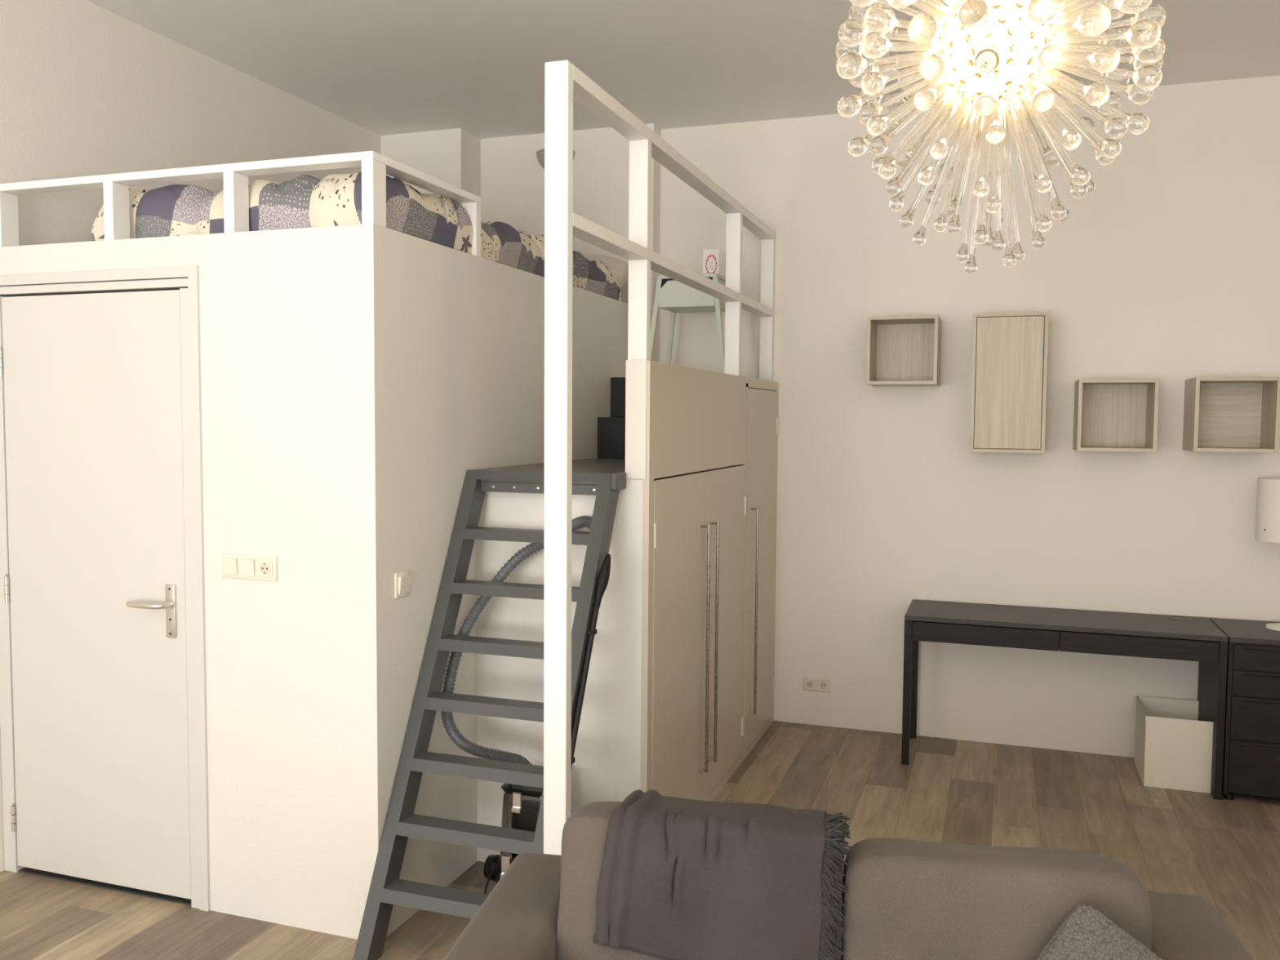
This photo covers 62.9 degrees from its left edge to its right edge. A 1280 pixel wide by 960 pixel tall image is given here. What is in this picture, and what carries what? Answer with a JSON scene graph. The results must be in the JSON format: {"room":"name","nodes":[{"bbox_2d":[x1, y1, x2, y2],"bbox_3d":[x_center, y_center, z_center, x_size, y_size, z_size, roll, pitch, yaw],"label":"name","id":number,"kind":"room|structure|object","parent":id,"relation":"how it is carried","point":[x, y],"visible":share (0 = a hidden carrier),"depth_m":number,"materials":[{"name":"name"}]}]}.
{"room":"studio apartment","nodes":[
{"label":"studio apartment","id":0,"kind":"room"},
{"bbox_2d":[0,0,381,871],"bbox_3d":[-3.082,-0.115,2.122,0.200,3.368,9.600,2,4,19],"label":"wall","id":1,"kind":"structure","parent":0,"point":[86,89],"depth_m":4.32,"materials":[{"name":"paint"}]},
{"bbox_2d":[0,223,394,939],"bbox_3d":[-1.599,0.331,3.651,1.630,2.318,0.090,2,4,19],"label":"wall","id":2,"kind":"structure","parent":0,"point":[295,327],"depth_m":3.45,"materials":[{"name":"paint"}]},
{"bbox_2d":[0,265,210,911],"bbox_3d":[-1.931,0.376,3.724,0.950,2.215,0.165,2,4,19],"label":"door","id":3,"kind":"structure","parent":2,"relation":"in","point":[104,714],"depth_m":3.71,"materials":[{"name":"white paint"}]},
{"bbox_2d":[0,151,480,257],"bbox_3d":[-1.487,-0.955,3.873,1.630,0.225,0.720,2,4,19],"label":"guardrail","id":4,"kind":"object","parent":2,"relation":"on","point":[375,166],"visible":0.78,"depth_m":3.52,"materials":[{"name":"white wood"}]},
{"bbox_2d":[221,553,277,581],"bbox_3d":[-1.295,0.289,3.485,0.224,0.079,0.020,2,4,19],"label":"switch plate","id":5,"kind":"object","parent":2,"relation":"attached to","point":[233,566],"visible":1,"depth_m":3.48,"materials":[{"name":"beige plastic"}]},
{"bbox_2d":[257,560,272,577],"bbox_3d":[-1.240,0.293,3.465,0.055,0.055,0.004,2,4,19],"label":"outlet","id":6,"kind":"object","parent":5,"relation":"attached to","point":[264,566],"depth_m":3.46,"materials":[{"name":"beige plastic"}]},
{"bbox_2d":[381,128,480,196],"bbox_3d":[-1.229,-0.353,6.358,0.530,3.368,0.370,2,4,19],"label":"wall","id":7,"kind":"structure","parent":0,"point":[452,157],"depth_m":6.08,"materials":[{"name":"paint"}]},
{"bbox_2d":[389,228,654,930],"bbox_3d":[-0.411,0.276,4.728,0.090,2.318,2.724,2,4,19],"label":"wall","id":8,"kind":"structure","parent":0,"point":[467,331],"depth_m":3.80,"materials":[{"name":"paint"}]},
{"bbox_2d":[394,570,410,598],"bbox_3d":[-0.786,0.347,3.477,0.020,0.083,0.083,2,4,19],"label":"light switch","id":9,"kind":"object","parent":8,"relation":"attached to","point":[402,580],"visible":1,"depth_m":3.46,"materials":[{"name":"beige plastic"}]},
{"bbox_2d":[472,377,724,484],"bbox_3d":[-0.107,-0.251,4.513,0.596,0.443,1.530,2,4,19],"label":"stairs","id":10,"kind":"structure","parent":8,"relation":"on","point":[611,459],"depth_m":5.09,"materials":[{"name":"paint"}]},
{"bbox_3d":[-1.214,-0.811,4.815,1.540,0.110,2.482,2,4,19],"label":"deck","id":11,"kind":"object","parent":8,"relation":"attached to","visible":0},
{"bbox_2d":[583,255,628,288],"bbox_3d":[-0.328,-1.115,5.734,0.519,0.261,0.379,1,3,12],"label":"pillow","id":12,"kind":"object","parent":11,"relation":"on","point":[620,268],"visible":0.28,"depth_m":5.67,"materials":[{"name":"beige fabric"}]},
{"bbox_3d":[-1.056,-0.871,4.631,1.115,0.032,2.220,2,4,19],"label":"mattress","id":13,"kind":"object","parent":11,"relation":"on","visible":0},
{"bbox_2d":[89,172,622,301],"bbox_3d":[-1.032,-1.000,4.584,1.225,0.237,2.212,2,4,19],"label":"duvet","id":14,"kind":"object","parent":13,"relation":"on","point":[304,201],"visible":0.55,"depth_m":3.63,"materials":[{"name":"fabric"}]},
{"bbox_2d":[476,479,642,862],"bbox_3d":[-0.302,0.736,3.923,0.666,1.496,0.050,2,4,19],"label":"wall","id":15,"kind":"structure","parent":0,"point":[606,766],"depth_m":3.87,"materials":[{"name":"paint"}]},
{"bbox_2d":[480,123,661,479],"bbox_3d":[-0.426,-0.338,6.209,1.085,3.368,0.128,2,4,19],"label":"wall","id":16,"kind":"structure","parent":0,"point":[513,176],"depth_m":6.04,"materials":[{"name":"paint"}]},
{"bbox_2d":[536,149,575,168],"bbox_3d":[-0.503,-1.839,6.027,0.236,0.115,0.105,2,4,19],"label":"uplight","id":17,"kind":"object","parent":16,"relation":"attached to","point":[540,153],"visible":0.21,"depth_m":6.03,"materials":[{"name":"grey ceramic"}]},
{"bbox_2d":[0,720,1279,959],"bbox_3d":[-0.240,1.688,1.347,6.170,0.100,9.800,2,4,19],"label":"floor","id":18,"kind":"structure","parent":0,"point":[1224,852],"depth_m":4.37,"materials":[{"name":"wood"}]},
{"bbox_2d":[352,469,626,959],"bbox_3d":[-0.474,0.746,3.509,0.603,1.523,0.831,2,4,19],"label":"ladder","id":19,"kind":"object","parent":18,"relation":"on","point":[386,890],"visible":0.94,"depth_m":3.51,"materials":[{"name":"grey paint"}]},
{"bbox_2d":[570,553,610,771],"bbox_3d":[-0.178,0.661,3.445,0.041,0.794,0.416,2,4,19],"label":"wand","id":20,"kind":"object","parent":19,"relation":"attached to","point":[603,576],"visible":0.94,"depth_m":3.48,"materials":[{"name":"black plastic"}]},
{"bbox_2d":[440,515,591,893],"bbox_3d":[-0.443,0.814,3.697,0.516,1.364,0.402,2,4,19],"label":"vacuum cleaner","id":21,"kind":"object","parent":18,"relation":"on","point":[521,803],"visible":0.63,"depth_m":3.66,"materials":[{"name":"black plastic"}]},
{"bbox_2d":[543,59,775,855],"bbox_3d":[0.227,0.075,4.514,0.074,2.752,2.944,2,4,19],"label":"loft railing","id":22,"kind":"object","parent":18,"relation":"on","point":[564,82],"visible":0.91,"depth_m":3.17,"materials":[{"name":"white wood"}]},
{"bbox_2d":[625,360,778,800],"bbox_3d":[0.376,0.472,4.842,0.158,1.923,2.271,2,4,21],"label":"wardrobe","id":23,"kind":"object","parent":18,"relation":"on","point":[709,537],"visible":0.93,"depth_m":4.42,"materials":[{"name":"paint"}]},
{"bbox_2d":[443,801,1254,959],"bbox_3d":[0.412,1.174,2.086,1.645,0.849,0.980,1,3,10],"label":"sofa","id":24,"kind":"object","parent":18,"relation":"on","point":[904,899],"visible":0.67,"depth_m":2.14,"materials":[{"name":"beige fabric"}]},
{"bbox_2d":[555,801,844,959],"bbox_3d":[0.132,0.983,2.303,0.614,0.477,0.248,2,-5,10],"label":"cushion","id":25,"kind":"object","parent":24,"relation":"on","point":[584,832],"depth_m":2.25,"materials":[{"name":"beige fabric"}]},
{"bbox_2d":[592,789,851,959],"bbox_3d":[0.190,0.907,2.294,0.538,0.418,0.335,1,3,10],"label":"throw blanket","id":26,"kind":"object","parent":24,"relation":"on","point":[680,878],"visible":1,"depth_m":2.18,"materials":[{"name":"grey fabric"}]},
{"bbox_2d":[841,837,1151,959],"bbox_3d":[0.727,1.006,2.175,0.608,0.454,0.248,1,-7,10],"label":"cushion","id":27,"kind":"object","parent":24,"relation":"on","point":[904,899],"depth_m":2.10,"materials":[{"name":"beige fabric"}]},
{"bbox_2d":[1035,903,1163,959],"bbox_3d":[0.870,1.065,1.911,0.533,0.504,0.205,1,4,14],"label":"throw pillow","id":28,"kind":"object","parent":24,"relation":"on","point":[1086,933],"visible":1,"depth_m":1.95,"materials":[{"name":"grey fabric"}]},
{"bbox_2d":[901,599,1228,799],"bbox_3d":[2.060,1.049,5.205,1.420,0.752,0.498,2,4,19],"label":"desk","id":29,"kind":"object","parent":18,"relation":"on","point":[1180,637],"visible":1,"depth_m":5.01,"materials":[{"name":"black wood"}]},
{"bbox_2d":[1133,695,1213,793],"bbox_3d":[2.581,1.270,5.059,0.302,0.336,0.389,2,4,19],"label":"wastebasket","id":30,"kind":"object","parent":18,"relation":"on","point":[1173,748],"visible":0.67,"depth_m":4.90,"materials":[{"name":"white fabric"}]},
{"bbox_2d":[1208,617,1279,799],"bbox_3d":[2.900,1.074,4.910,0.350,0.750,0.507,2,4,19],"label":"drawer unit","id":31,"kind":"object","parent":18,"relation":"on","point":[1251,740],"visible":0.8,"depth_m":4.71,"materials":[{"name":"black wood"}]},
{"bbox_2d":[1255,477,1279,631],"bbox_3d":[3.040,0.347,4.893,0.286,0.705,0.286,2,4,19],"label":"table lamp","id":32,"kind":"object","parent":31,"relation":"on","point":[1268,503],"visible":1,"depth_m":4.84,"materials":[{"name":"fabric"}]},
{"bbox_2d":[85,0,1279,138],"bbox_3d":[-0.215,-1.784,1.141,6.170,0.120,9.800,2,4,19],"label":"ceiling","id":33,"kind":"structure","parent":0,"point":[382,67],"depth_m":4.71,"materials":[{"name":"paint"}]},
{"bbox_2d":[835,0,1165,274],"bbox_3d":[0.607,-1.059,1.776,0.544,1.388,0.542,2,4,19],"label":"chandelier","id":34,"kind":"object","parent":33,"relation":"hanging from","point":[987,60],"visible":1,"depth_m":1.75,"materials":[{"name":"clear glass"}]},
{"bbox_2d":[657,75,1279,757],"bbox_3d":[1.340,-0.300,5.774,6.170,3.368,0.200,2,4,19],"label":"wall","id":35,"kind":"structure","parent":0,"point":[1168,271],"depth_m":5.50,"materials":[{"name":"paint"}]},
{"bbox_2d":[803,676,830,692],"bbox_3d":[0.990,1.146,5.863,0.151,0.074,0.015,2,4,19],"label":"wall socket","id":36,"kind":"object","parent":35,"relation":"attached to","point":[817,684],"visible":1,"depth_m":5.86,"materials":[{"name":"beige plastic"}]},
{"bbox_2d":[804,677,815,690],"bbox_3d":[0.954,1.145,5.872,0.066,0.066,0.004,2,4,19],"label":"outlet","id":37,"kind":"object","parent":36,"relation":"attached to","point":[809,682],"depth_m":5.87,"materials":[{"name":"beige plastic"}]},
{"bbox_2d":[817,679,829,691],"bbox_3d":[1.024,1.147,5.847,0.066,0.066,0.004,2,4,19],"label":"outlet","id":38,"kind":"object","parent":36,"relation":"attached to","point":[823,685],"depth_m":5.84,"materials":[{"name":"beige plastic"}]},
{"bbox_2d":[866,315,942,386],"bbox_3d":[1.381,-0.668,5.463,0.350,0.347,0.320,2,4,19],"label":"box shelf","id":39,"kind":"object","parent":35,"relation":"attached to","point":[902,350],"visible":1,"depth_m":5.56,"materials":[{"name":"brown wood"}]},
{"bbox_2d":[969,311,1048,453],"bbox_3d":[1.869,-0.487,5.304,0.350,0.688,0.320,2,4,19],"label":"upper cabinet","id":40,"kind":"object","parent":35,"relation":"attached to","point":[1009,371],"visible":1,"depth_m":5.15,"materials":[{"name":"brown wood"}]},
{"bbox_2d":[1072,378,1159,452],"bbox_3d":[2.335,-0.318,5.152,0.350,0.347,0.320,2,4,19],"label":"box shelf","id":41,"kind":"object","parent":35,"relation":"attached to","point":[1110,415],"visible":1,"depth_m":5.25,"materials":[{"name":"brown wood"}]},
{"bbox_2d":[1182,377,1279,453],"bbox_3d":[2.813,-0.310,4.988,0.350,0.347,0.320,2,4,19],"label":"box shelf","id":42,"kind":"object","parent":35,"relation":"attached to","point":[1221,414],"visible":1,"depth_m":5.07,"materials":[{"name":"brown wood"}]},
{"bbox_3d":[0.274,-0.473,5.603,0.597,0.119,0.800,2,4,19],"label":"floor","id":43,"kind":"structure","parent":0,"visible":0},
{"bbox_2d":[649,273,742,376],"bbox_3d":[0.288,-0.796,5.527,0.440,0.535,0.360,2,4,19],"label":"side table","id":44,"kind":"object","parent":43,"relation":"on","point":[674,296],"visible":0.62,"depth_m":5.39,"materials":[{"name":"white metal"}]},
{"bbox_2d":[660,278,725,313],"bbox_3d":[0.289,-0.972,5.516,0.300,0.146,0.300,2,4,19],"label":"tray","id":45,"kind":"object","parent":44,"relation":"on","point":[676,297],"depth_m":5.38,"materials":[{"name":"green metal"}]},
{"bbox_2d":[702,248,719,274],"bbox_3d":[0.379,-1.144,5.554,0.084,0.155,0.052,1,3,10],"label":"greeting card","id":46,"kind":"object","parent":44,"relation":"on","point":[710,256],"visible":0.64,"depth_m":5.53,"materials":[{"name":"white paper"}]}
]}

